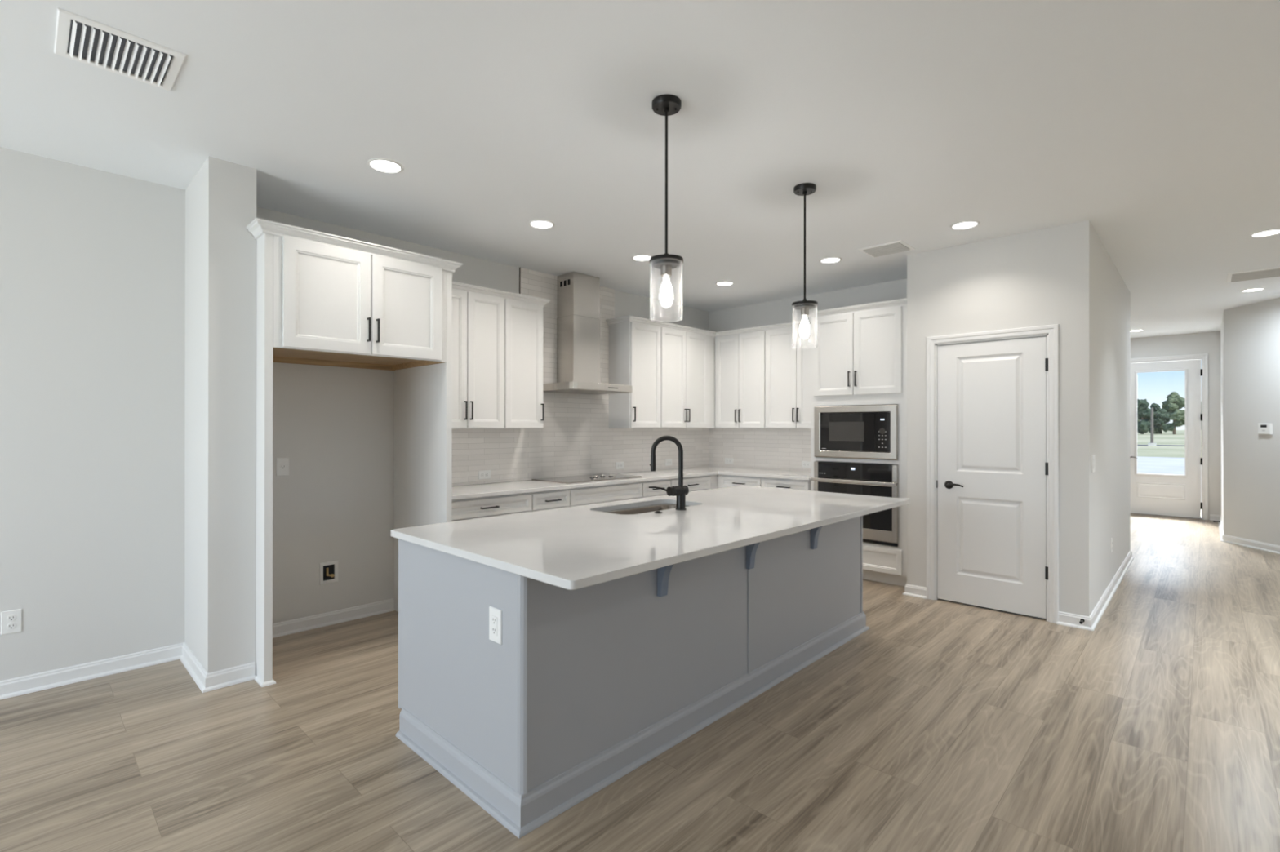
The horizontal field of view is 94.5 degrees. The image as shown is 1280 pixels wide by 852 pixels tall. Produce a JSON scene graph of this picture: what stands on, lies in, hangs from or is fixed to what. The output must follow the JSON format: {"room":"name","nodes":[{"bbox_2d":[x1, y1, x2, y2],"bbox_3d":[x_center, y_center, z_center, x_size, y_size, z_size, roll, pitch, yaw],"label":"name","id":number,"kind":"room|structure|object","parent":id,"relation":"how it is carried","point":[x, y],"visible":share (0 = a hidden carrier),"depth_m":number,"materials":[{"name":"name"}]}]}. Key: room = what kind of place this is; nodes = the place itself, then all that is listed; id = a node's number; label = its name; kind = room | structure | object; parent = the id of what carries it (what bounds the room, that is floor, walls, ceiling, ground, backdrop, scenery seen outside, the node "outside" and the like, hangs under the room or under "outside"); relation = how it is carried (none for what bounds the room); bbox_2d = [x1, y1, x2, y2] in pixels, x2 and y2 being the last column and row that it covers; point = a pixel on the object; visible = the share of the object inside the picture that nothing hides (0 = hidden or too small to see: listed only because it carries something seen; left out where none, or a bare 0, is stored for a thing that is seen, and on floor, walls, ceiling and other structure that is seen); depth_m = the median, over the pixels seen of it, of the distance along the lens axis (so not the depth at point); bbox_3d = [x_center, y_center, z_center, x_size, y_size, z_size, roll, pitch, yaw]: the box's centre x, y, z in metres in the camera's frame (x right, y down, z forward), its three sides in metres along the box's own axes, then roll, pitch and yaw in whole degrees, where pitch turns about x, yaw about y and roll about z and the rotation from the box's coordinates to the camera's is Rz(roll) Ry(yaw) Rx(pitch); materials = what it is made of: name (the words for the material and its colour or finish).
{"room":"kitchen","nodes":[
{"label":"kitchen","id":0,"kind":"room"},
{"bbox_2d":[184,156,256,673],"bbox_3d":[-2.420,-0.017,3.399,0.642,2.797,0.216,0,0,44],"label":"wall","id":1,"kind":"structure","parent":0,"point":[220,460],"depth_m":3.19,"materials":[{"name":"white paint"}]},
{"bbox_2d":[0,146,708,680],"bbox_3d":[-2.281,-0.016,4.095,0.120,2.797,9.160,0,0,44],"label":"wall","id":2,"kind":"structure","parent":0,"point":[92,261],"depth_m":3.35,"materials":[{"name":"white paint"}]},
{"bbox_2d":[0,608,22,635],"bbox_3d":[-3.216,1.003,3.025,0.008,0.118,0.074,0,0,44],"label":"wall outlet","id":3,"kind":"object","parent":2,"relation":"attached to","point":[11,620],"visible":1,"depth_m":3.02,"materials":[{"name":"white plastic"}]},
{"bbox_2d":[6,614,16,621],"bbox_3d":[-3.214,0.982,3.023,0.003,0.033,0.033,0,0,44],"label":"socket","id":4,"kind":"object","parent":3,"relation":"attached to","point":[9,617],"depth_m":3.02,"materials":[{"name":"white plastic"}]},
{"bbox_2d":[6,622,16,629],"bbox_3d":[-3.215,1.024,3.023,0.003,0.033,0.033,0,0,44],"label":"socket","id":5,"kind":"object","parent":3,"relation":"attached to","point":[9,625],"depth_m":3.02,"materials":[{"name":"white plastic"}]},
{"bbox_2d":[0,642,255,699],"bbox_3d":[-3.752,1.336,1.988,0.670,0.086,4.085,0,0,44],"label":"baseboard","id":6,"kind":"structure","parent":2,"relation":"attached to","point":[206,682],"depth_m":3.20,"materials":[{"name":"white paint"}]},
{"bbox_2d":[275,457,288,475],"bbox_3d":[-2.365,0.270,3.914,0.008,0.118,0.074,0,0,44],"label":"wall outlet","id":7,"kind":"object","parent":2,"relation":"attached to","point":[282,464],"visible":1,"depth_m":3.91,"materials":[{"name":"white plastic"}]},
{"bbox_2d":[280,464,285,469],"bbox_3d":[-2.363,0.270,3.913,0.003,0.033,0.033,0,0,44],"label":"socket","id":8,"kind":"object","parent":7,"relation":"attached to","point":[282,466],"depth_m":3.91,"materials":[{"name":"white plastic"}]},
{"bbox_2d":[319,560,337,585],"bbox_3d":[-2.164,1.021,4.116,0.020,0.150,0.120,0,0,44],"label":"water supply box","id":9,"kind":"object","parent":2,"relation":"attached to","point":[328,571],"visible":1,"depth_m":4.12,"materials":[{"name":"white plastic"}]},
{"bbox_2d":[272,598,395,638],"bbox_3d":[-2.194,1.340,4.080,0.027,0.086,1.000,0,0,44],"label":"baseboard","id":10,"kind":"structure","parent":2,"relation":"attached to","point":[312,622],"depth_m":4.12,"materials":[{"name":"white paint"}]},
{"bbox_2d":[452,288,504,429],"bbox_3d":[-1.441,-0.509,4.619,0.368,1.062,0.707,0,0,44],"label":"upper cabinet","id":11,"kind":"object","parent":2,"relation":"attached to","point":[477,319],"visible":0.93,"depth_m":4.60,"materials":[{"name":"white paint"}]},
{"bbox_2d":[452,280,550,306],"bbox_3d":[-1.273,-1.054,4.791,0.350,0.058,1.098,0,0,44],"label":"crown molding","id":12,"kind":"structure","parent":11,"relation":"attached to","point":[467,287],"depth_m":4.71,"materials":[{"name":"white paint"}]},
{"bbox_2d":[503,298,543,428],"bbox_3d":[-1.062,-0.508,5.015,0.368,1.062,0.386,0,0,44],"label":"upper cabinet","id":13,"kind":"object","parent":2,"relation":"attached to","point":[523,321],"visible":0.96,"depth_m":4.92,"materials":[{"name":"white paint"}]},
{"bbox_2d":[452,267,709,486],"bbox_3d":[-0.484,-0.460,5.875,0.014,1.899,3.863,0,0,44],"label":"tile backsplash","id":14,"kind":"structure","parent":2,"relation":"attached to","point":[575,438],"depth_m":5.59,"materials":[{"name":"white tile"}]},
{"bbox_2d":[478,470,490,479],"bbox_3d":[-1.312,0.413,4.998,0.008,0.073,0.118,0,0,44],"label":"wall outlet","id":15,"kind":"object","parent":14,"relation":"attached to","point":[486,474],"visible":1,"depth_m":5.00,"materials":[{"name":"white plastic"}]},
{"bbox_2d":[615,462,623,469],"bbox_3d":[-0.208,0.412,6.151,0.008,0.073,0.118,0,0,44],"label":"wall outlet","id":16,"kind":"object","parent":14,"relation":"attached to","point":[619,465],"visible":1,"depth_m":6.15,"materials":[{"name":"white plastic"}]},
{"bbox_2d":[665,458,671,466],"bbox_3d":[0.328,0.413,6.711,0.008,0.073,0.118,0,0,44],"label":"wall outlet","id":17,"kind":"object","parent":14,"relation":"attached to","point":[668,462],"visible":1,"depth_m":6.70,"materials":[{"name":"white plastic"}]},
{"bbox_2d":[542,271,632,395],"bbox_3d":[-0.487,-0.861,5.503,0.502,1.095,0.750,0,0,44],"label":"range hood","id":18,"kind":"object","parent":2,"relation":"attached to","point":[578,295],"visible":0.93,"depth_m":5.47,"materials":[{"name":"silver metal"}]},
{"bbox_2d":[608,321,661,428],"bbox_3d":[-0.040,-0.506,6.082,0.368,1.062,0.448,0,0,44],"label":"upper cabinet","id":19,"kind":"object","parent":2,"relation":"attached to","point":[634,348],"visible":1,"depth_m":5.95,"materials":[{"name":"white paint"}]},
{"bbox_2d":[604,315,810,337],"bbox_3d":[0.736,-1.051,5.969,1.622,0.058,1.454,0,0,44],"label":"crown molding","id":20,"kind":"structure","parent":19,"relation":"attached to","point":[628,318],"depth_m":6.25,"materials":[{"name":"white paint"}]},
{"bbox_2d":[659,327,709,428],"bbox_3d":[0.408,-0.505,6.550,0.368,1.062,0.846,0,0,44],"label":"upper cabinet","id":21,"kind":"object","parent":2,"relation":"attached to","point":[685,355],"visible":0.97,"depth_m":6.41,"materials":[{"name":"white paint"}]},
{"bbox_2d":[709,337,715,428],"bbox_3d":[0.820,-0.504,7.021,0.312,1.062,0.403,0,0,44],"label":"strip","id":22,"kind":"object","parent":2,"relation":"attached to","point":[712,340],"visible":0.2,"depth_m":6.81,"materials":[{"name":"white paint"}]},
{"bbox_2d":[0,0,1279,337],"bbox_3d":[3.149,-1.470,3.253,9.150,0.120,15.650,0,0,44],"label":"ceiling","id":23,"kind":"structure","parent":0,"point":[1155,124],"depth_m":2.78,"materials":[{"name":"white paint"}]},
{"bbox_2d":[53,8,186,91],"bbox_3d":[-1.973,-1.408,2.245,0.344,0.016,0.350,0,0,44],"label":"ceiling vent","id":24,"kind":"object","parent":23,"relation":"in","point":[78,38],"visible":1,"depth_m":2.23,"materials":[{"name":"white metal"}]},
{"bbox_2d":[367,158,404,173],"bbox_3d":[-1.382,-1.411,3.210,0.184,0.006,0.184,0,0,44],"label":"recessed light","id":25,"kind":"object","parent":23,"relation":"in","point":[382,165],"visible":1,"depth_m":3.20,"materials":[{"name":"white plastic"}]},
{"bbox_2d":[528,219,555,228],"bbox_3d":[-0.688,-1.409,4.133,0.184,0.006,0.184,0,0,44],"label":"recessed light","id":26,"kind":"object","parent":23,"relation":"in","point":[538,224],"visible":1,"depth_m":4.12,"materials":[{"name":"white plastic"}]},
{"bbox_2d":[631,254,652,261],"bbox_3d":[0.020,-1.407,4.952,0.184,0.006,0.184,0,0,44],"label":"recessed light","id":27,"kind":"object","parent":23,"relation":"in","point":[637,257],"visible":0.84,"depth_m":4.94,"materials":[{"name":"white plastic"}]},
{"bbox_2d":[648,94,683,319],"bbox_3d":[0.115,-0.940,2.582,0.149,0.948,0.149,0,0,-26],"label":"pendant light","id":28,"kind":"object","parent":23,"relation":"hanging from","point":[666,105],"visible":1,"depth_m":2.56,"materials":[{"name":"clear glass"}]},
{"bbox_2d":[661,265,671,277],"bbox_3d":[0.115,-0.676,2.581,0.048,0.046,0.048,0,0,44],"label":"socket","id":29,"kind":"object","parent":28,"relation":"attached to","point":[666,270],"depth_m":2.56,"materials":[{"name":"silver metal"}]},
{"bbox_2d":[715,280,733,285],"bbox_3d":[0.836,-1.405,5.833,0.184,0.006,0.184,0,0,44],"label":"recessed light","id":30,"kind":"object","parent":23,"relation":"in","point":[723,282],"visible":1,"depth_m":5.83,"materials":[{"name":"white plastic"}]},
{"bbox_2d":[791,182,817,347],"bbox_3d":[0.974,-0.938,3.494,0.149,0.948,0.149,0,0,-26],"label":"pendant light","id":31,"kind":"object","parent":23,"relation":"hanging from","point":[804,189],"visible":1,"depth_m":3.47,"materials":[{"name":"black"}]},
{"bbox_2d":[800,307,808,316],"bbox_3d":[0.974,-0.674,3.494,0.048,0.046,0.048,0,0,44],"label":"socket","id":32,"kind":"object","parent":31,"relation":"attached to","point":[804,311],"depth_m":3.47,"materials":[{"name":"silver metal"}]},
{"bbox_2d":[818,257,841,263],"bbox_3d":[1.617,-1.406,5.019,0.184,0.006,0.184,0,0,44],"label":"recessed light","id":33,"kind":"object","parent":23,"relation":"in","point":[829,260],"visible":1,"depth_m":5.00,"materials":[{"name":"white plastic"}]},
{"bbox_2d":[857,240,915,257],"bbox_3d":[1.961,-1.401,4.702,0.335,0.016,0.300,0,0,44],"label":"ceiling vent","id":34,"kind":"object","parent":23,"relation":"in","point":[897,246],"visible":1,"depth_m":4.67,"materials":[{"name":"white metal"}]},
{"bbox_2d":[950,220,979,229],"bbox_3d":[2.276,-1.406,4.143,0.184,0.006,0.184,0,0,44],"label":"recessed light","id":35,"kind":"object","parent":23,"relation":"in","point":[966,224],"visible":1,"depth_m":4.13,"materials":[{"name":"white plastic"}]},
{"bbox_2d":[1130,329,1143,332],"bbox_3d":[7.263,-1.396,8.657,0.184,0.006,0.184,0,0,44],"label":"recessed light","id":36,"kind":"object","parent":23,"relation":"in","point":[1131,331],"visible":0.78,"depth_m":8.64,"materials":[{"name":"white plastic"}]},
{"bbox_2d":[1240,287,1265,292],"bbox_3d":[6.307,-1.400,6.085,0.184,0.006,0.184,0,0,44],"label":"recessed light","id":37,"kind":"object","parent":23,"relation":"in","point":[1259,288],"visible":1,"depth_m":6.09,"materials":[{"name":"white plastic"}]},
{"bbox_2d":[1226,266,1279,282],"bbox_3d":[5.736,-1.397,5.438,0.475,0.016,0.445,0,0,44],"label":"ceiling vent","id":38,"kind":"object","parent":23,"relation":"in","point":[1271,272],"visible":1,"depth_m":5.44,"materials":[{"name":"white metal"}]},
{"bbox_2d":[1248,228,1279,237],"bbox_3d":[4.569,-1.404,4.307,0.184,0.006,0.184,0,0,44],"label":"recessed light","id":39,"kind":"object","parent":23,"relation":"in","point":[1271,232],"visible":1,"depth_m":4.31,"materials":[{"name":"white plastic"}]},
{"bbox_2d":[0,514,1279,851],"bbox_3d":[3.146,1.447,3.249,9.150,0.120,15.650,0,0,44],"label":"floor","id":40,"kind":"structure","parent":0,"point":[942,726],"depth_m":2.51,"materials":[{"name":"brown wood"}]},
{"bbox_2d":[246,217,462,687],"bbox_3d":[-1.893,0.150,3.795,0.852,2.466,1.185,0,0,44],"label":"enclosure","id":41,"kind":"object","parent":40,"relation":"on","point":[323,299],"visible":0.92,"depth_m":3.54,"materials":[{"name":"white paint"}]},
{"bbox_2d":[451,492,531,521],"bbox_3d":[-1.324,0.953,4.553,0.628,0.863,0.796,0,0,44],"label":"base cabinet","id":42,"kind":"object","parent":40,"relation":"on","point":[462,509],"visible":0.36,"depth_m":4.38,"materials":[{"name":"white paint"}]},
{"bbox_2d":[530,488,569,511],"bbox_3d":[-0.914,0.954,4.981,0.628,0.863,0.387,0,0,44],"label":"drawer","id":43,"kind":"object","parent":40,"relation":"on","point":[557,499],"visible":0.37,"depth_m":4.78,"materials":[{"name":"white paint"}]},
{"bbox_2d":[568,481,642,506],"bbox_3d":[-0.477,0.955,5.437,0.628,0.863,0.875,0,0,44],"label":"base cabinet","id":44,"kind":"object","parent":40,"relation":"on","point":[580,496],"visible":0.02,"depth_m":5.22,"materials":[{"name":"white paint"}]},
{"bbox_2d":[395,515,869,838],"bbox_3d":[0.272,0.944,3.311,1.129,0.882,2.857,0,0,44],"label":"kitchen island","id":45,"kind":"object","parent":40,"relation":"on","point":[583,688],"visible":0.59,"depth_m":2.42,"materials":[{"name":"grey paint"}]},
{"bbox_2d":[488,605,502,644],"bbox_3d":[-0.523,0.719,2.133,0.078,0.122,0.008,0,0,44],"label":"wall outlet","id":46,"kind":"object","parent":45,"relation":"attached to","point":[495,615],"visible":1,"depth_m":2.13,"materials":[{"name":"white plastic"}]},
{"bbox_2d":[491,615,497,635],"bbox_3d":[-0.525,0.719,2.131,0.034,0.068,0.002,0,0,44],"label":"socket","id":47,"kind":"object","parent":46,"relation":"attached to","point":[494,618],"depth_m":2.13,"materials":[{"name":"white plastic"}]},
{"bbox_2d":[391,485,909,590],"bbox_3d":[0.312,0.487,3.267,1.288,0.030,2.847,0,0,44],"label":"island countertop","id":48,"kind":"structure","parent":45,"relation":"on","point":[575,548],"depth_m":2.64,"materials":[{"name":"white stone"}]},
{"bbox_2d":[604,503,686,515],"bbox_3d":[0.049,0.603,3.486,0.368,0.200,0.723,0,0,44],"label":"sink","id":49,"kind":"object","parent":48,"relation":"in","point":[637,510],"visible":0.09,"depth_m":3.66,"materials":[{"name":"silver metal"}]},
{"bbox_2d":[648,435,688,510],"bbox_3d":[0.162,0.263,3.324,0.229,0.418,0.105,0,0,-5],"label":"faucet","id":50,"kind":"object","parent":48,"relation":"on","point":[680,491],"visible":1,"depth_m":3.33,"materials":[{"name":"black metal"}]},
{"bbox_2d":[641,479,670,497],"bbox_3d":[-0.034,0.956,5.900,0.628,0.863,0.404,0,0,44],"label":"base cabinet","id":51,"kind":"object","parent":40,"relation":"on","point":[646,491],"visible":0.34,"depth_m":5.68,"materials":[{"name":"white paint"}]},
{"bbox_2d":[669,475,711,492],"bbox_3d":[0.341,0.956,6.292,0.628,0.863,0.680,0,0,44],"label":"base cabinet","id":52,"kind":"object","parent":40,"relation":"on","point":[700,482],"visible":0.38,"depth_m":6.15,"materials":[{"name":"white paint"}]},
{"bbox_2d":[711,474,717,488],"bbox_3d":[0.806,0.957,6.815,0.575,0.863,0.716,0,0,44],"label":"base cabinet","id":53,"kind":"object","parent":40,"relation":"on","point":[713,477],"visible":0.02,"depth_m":6.40,"materials":[{"name":"white paint"}]},
{"bbox_2d":[451,466,810,500],"bbox_3d":[0.119,0.504,5.287,1.672,0.030,3.851,0,0,44],"label":"countertop","id":54,"kind":"structure","parent":53,"relation":"on","point":[468,491],"depth_m":5.29,"materials":[{"name":"white stone"}]},
{"bbox_2d":[531,473,641,484],"bbox_3d":[-0.483,0.476,5.497,0.506,0.026,0.906,0,0,44],"label":"cooktop","id":55,"kind":"object","parent":54,"relation":"in","point":[602,477],"visible":1,"depth_m":5.39,"materials":[{"name":"glass"}]},
{"bbox_2d":[717,474,761,488],"bbox_3d":[1.235,0.957,6.447,0.552,0.863,0.653,0,0,44],"label":"base cabinet","id":56,"kind":"object","parent":40,"relation":"on","point":[723,481],"visible":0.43,"depth_m":6.25,"materials":[{"name":"white paint"}]},
{"bbox_2d":[761,477,810,490],"bbox_3d":[1.629,0.957,6.070,0.537,0.863,0.653,0,0,44],"label":"base cabinet","id":57,"kind":"object","parent":40,"relation":"on","point":[803,485],"visible":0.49,"depth_m":5.84,"materials":[{"name":"white paint"}]},
{"bbox_2d":[807,297,906,586],"bbox_3d":[2.154,0.153,5.555,0.988,2.472,0.673,0,0,44],"label":"oven tower","id":58,"kind":"object","parent":40,"relation":"on","point":[860,357],"visible":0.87,"depth_m":5.25,"materials":[{"name":"white paint"}]},
{"bbox_2d":[810,461,897,546],"bbox_3d":[2.109,0.686,5.531,0.784,0.700,0.632,0,0,44],"label":"wall oven","id":59,"kind":"object","parent":58,"relation":"in","point":[881,527],"visible":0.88,"depth_m":5.24,"materials":[{"name":"silver metal"}]},
{"bbox_2d":[813,404,897,459],"bbox_3d":[2.077,0.053,5.497,0.772,0.476,0.426,0,0,44],"label":"microwave","id":60,"kind":"object","parent":58,"relation":"in","point":[841,430],"visible":1,"depth_m":5.33,"materials":[{"name":"silver metal"}]},
{"bbox_2d":[708,279,906,471],"bbox_3d":[1.841,-0.009,6.405,2.640,2.797,0.120,0,0,44],"label":"wall","id":61,"kind":"structure","parent":0,"point":[780,311],"depth_m":6.49,"materials":[{"name":"white paint"}]},
{"bbox_2d":[715,330,765,428],"bbox_3d":[1.197,-0.504,6.699,0.672,1.062,0.348,0,0,44],"label":"upper cabinet","id":62,"kind":"object","parent":61,"relation":"attached to","point":[740,358],"visible":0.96,"depth_m":6.58,"materials":[{"name":"white paint"}]},
{"bbox_2d":[709,428,810,471],"bbox_3d":[1.454,0.260,6.684,1.671,0.464,0.010,0,0,44],"label":"tile backsplash","id":63,"kind":"structure","parent":61,"relation":"attached to","point":[771,449],"depth_m":6.74,"materials":[{"name":"white tile"}]},
{"bbox_2d":[724,457,733,464],"bbox_3d":[1.059,0.417,7.049,0.118,0.073,0.008,0,0,44],"label":"wall outlet","id":64,"kind":"object","parent":63,"relation":"attached to","point":[727,460],"visible":1,"depth_m":7.04,"materials":[{"name":"white plastic"}]},
{"bbox_2d":[801,461,810,468],"bbox_3d":[1.789,0.414,6.350,0.118,0.073,0.008,0,0,44],"label":"wall outlet","id":65,"kind":"object","parent":63,"relation":"attached to","point":[804,464],"visible":0.97,"depth_m":6.35,"materials":[{"name":"white plastic"}]},
{"bbox_2d":[764,324,810,428],"bbox_3d":[1.692,-0.504,6.225,0.697,1.062,0.348,0,0,44],"label":"upper cabinet","id":66,"kind":"object","parent":61,"relation":"attached to","point":[788,368],"visible":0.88,"depth_m":6.18,"materials":[{"name":"white paint"}]},
{"bbox_2d":[906,220,1091,616],"bbox_3d":[2.676,-0.011,4.499,1.203,2.797,0.120,0,0,44],"label":"wall","id":67,"kind":"structure","parent":0,"point":[1042,277],"depth_m":4.29,"materials":[{"name":"white paint"}]},
{"bbox_2d":[902,584,926,599],"bbox_3d":[2.254,1.345,4.833,0.185,0.086,0.077,0,0,44],"label":"baseboard","id":68,"kind":"structure","parent":67,"relation":"attached to","point":[915,591],"depth_m":4.81,"materials":[{"name":"white paint"}]},
{"bbox_2d":[926,324,1058,623],"bbox_3d":[2.650,0.336,4.482,0.876,2.103,0.174,0,0,44],"label":"door","id":69,"kind":"structure","parent":67,"relation":"in","point":[993,396],"depth_m":4.43,"materials":[{"name":"white paint"}]},
{"bbox_2d":[1091,224,1130,612],"bbox_3d":[4.115,-0.009,5.218,0.120,2.797,2.910,0,0,44],"label":"wall","id":70,"kind":"structure","parent":0,"point":[1110,295],"depth_m":4.86,"materials":[{"name":"white paint"}]},
{"bbox_2d":[1079,618,1084,624],"bbox_3d":[3.009,1.333,4.027,0.024,0.023,0.072,0,0,44],"label":"door stop","id":71,"kind":"object","parent":70,"relation":"attached to","point":[1082,620],"visible":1,"depth_m":4.03,"materials":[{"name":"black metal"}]},
{"bbox_2d":[1091,454,1095,472],"bbox_3d":[3.197,0.266,4.166,0.009,0.122,0.118,0,0,44],"label":"light switch","id":72,"kind":"object","parent":70,"relation":"attached to","point":[1093,467],"visible":1,"depth_m":4.13,"materials":[{"name":"white plastic"}]},
{"bbox_2d":[1056,550,1133,631],"bbox_3d":[3.286,1.347,5.926,2.350,0.086,3.084,0,0,44],"label":"baseboard","id":73,"kind":"structure","parent":70,"relation":"attached to","point":[1091,622],"depth_m":4.29,"materials":[{"name":"white paint"}]},
{"bbox_2d":[1111,537,1112,552],"bbox_3d":[3.967,1.004,4.970,0.008,0.118,0.074,0,0,44],"label":"wall outlet","id":74,"kind":"object","parent":70,"relation":"attached to","point":[1111,538],"visible":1,"depth_m":4.96,"materials":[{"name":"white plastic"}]},
{"bbox_2d":[1130,331,1220,519],"bbox_3d":[7.503,0.000,9.810,3.270,2.797,0.150,0,0,44],"label":"wall","id":75,"kind":"structure","parent":0,"point":[1203,343],"depth_m":8.79,"materials":[{"name":"white paint"}]},
{"bbox_2d":[1130,353,1208,519],"bbox_3d":[8.101,0.162,9.198,1.066,2.473,0.205,0,0,44],"label":"door","id":76,"kind":"structure","parent":75,"relation":"in","point":[1186,495],"depth_m":8.96,"materials":[{"name":"white paint"}]},
{"bbox_2d":[1220,313,1223,530],"bbox_3d":[7.849,-0.002,7.887,0.120,2.797,2.150,0,0,44],"label":"wall","id":77,"kind":"structure","parent":0,"point":[1222,324],"depth_m":7.75,"materials":[{"name":"white paint"}]},
{"bbox_2d":[1223,297,1279,546],"bbox_3d":[7.035,-0.005,6.300,0.120,2.797,1.700,0,0,6],"label":"wall","id":78,"kind":"structure","parent":0,"point":[1251,332],"depth_m":6.80,"materials":[{"name":"white paint"}]},
{"bbox_2d":[1209,514,1279,554],"bbox_3d":[7.861,1.351,5.849,2.091,0.086,5.665,0,0,-7],"label":"baseboard","id":79,"kind":"structure","parent":78,"relation":"attached to","point":[1270,548],"depth_m":6.88,"materials":[{"name":"white paint"}]},
{"bbox_2d":[1257,423,1272,434],"bbox_3d":[6.993,0.032,6.616,0.027,0.124,0.150,0,0,6],"label":"thermostat","id":80,"kind":"object","parent":78,"relation":"attached to","point":[1263,428],"visible":1,"depth_m":6.60,"materials":[{"name":"white plastic"}]},
{"label":"outside","id":81,"kind":"structure","parent":0,"visible":0},
{"bbox_2d":[1137,430,1184,457],"bbox_3d":[124.486,1.948,130.009,440.000,0.300,480.000,0,0,44],"label":"ground","id":82,"kind":"structure","parent":81,"point":[1167,437],"depth_m":52.58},
{"bbox_2d":[1137,398,1155,434],"bbox_3d":[110.659,-2.166,130.115,4.372,7.904,5.507,0,0,44],"label":"tree","id":83,"kind":"object","parent":82,"relation":"on","point":[1144,413],"visible":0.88,"depth_m":129.16,"materials":[{"name":"green plant"}]},
{"bbox_2d":[1147,408,1156,446],"bbox_3d":[41.434,0.075,47.827,0.500,3.100,0.400,0,0,44],"label":"post","id":84,"kind":"object","parent":82,"relation":"on","point":[1151,444],"visible":1,"depth_m":47.76,"materials":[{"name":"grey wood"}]},
{"bbox_2d":[1149,403,1170,434],"bbox_3d":[118.587,-1.649,135.040,5.169,7.220,4.359,0,0,44],"label":"tree","id":85,"kind":"object","parent":82,"relation":"on","point":[1162,418],"visible":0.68,"depth_m":133.91,"materials":[{"name":"green plant"}]},
{"bbox_2d":[1161,391,1184,434],"bbox_3d":[113.887,-2.763,125.778,4.540,9.093,4.658,0,0,44],"label":"tree","id":86,"kind":"object","parent":82,"relation":"on","point":[1174,402],"visible":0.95,"depth_m":125.03,"materials":[{"name":"green plant"}]},
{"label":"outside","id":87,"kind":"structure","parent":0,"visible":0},
{"bbox_2d":[1137,444,1184,446],"bbox_3d":[45.298,1.617,47.308,120.000,0.020,3.000,0,0,44],"label":"road","id":88,"kind":"structure","parent":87,"point":[1137,445],"depth_m":49.53,"materials":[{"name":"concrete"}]},
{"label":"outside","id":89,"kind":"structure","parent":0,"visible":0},
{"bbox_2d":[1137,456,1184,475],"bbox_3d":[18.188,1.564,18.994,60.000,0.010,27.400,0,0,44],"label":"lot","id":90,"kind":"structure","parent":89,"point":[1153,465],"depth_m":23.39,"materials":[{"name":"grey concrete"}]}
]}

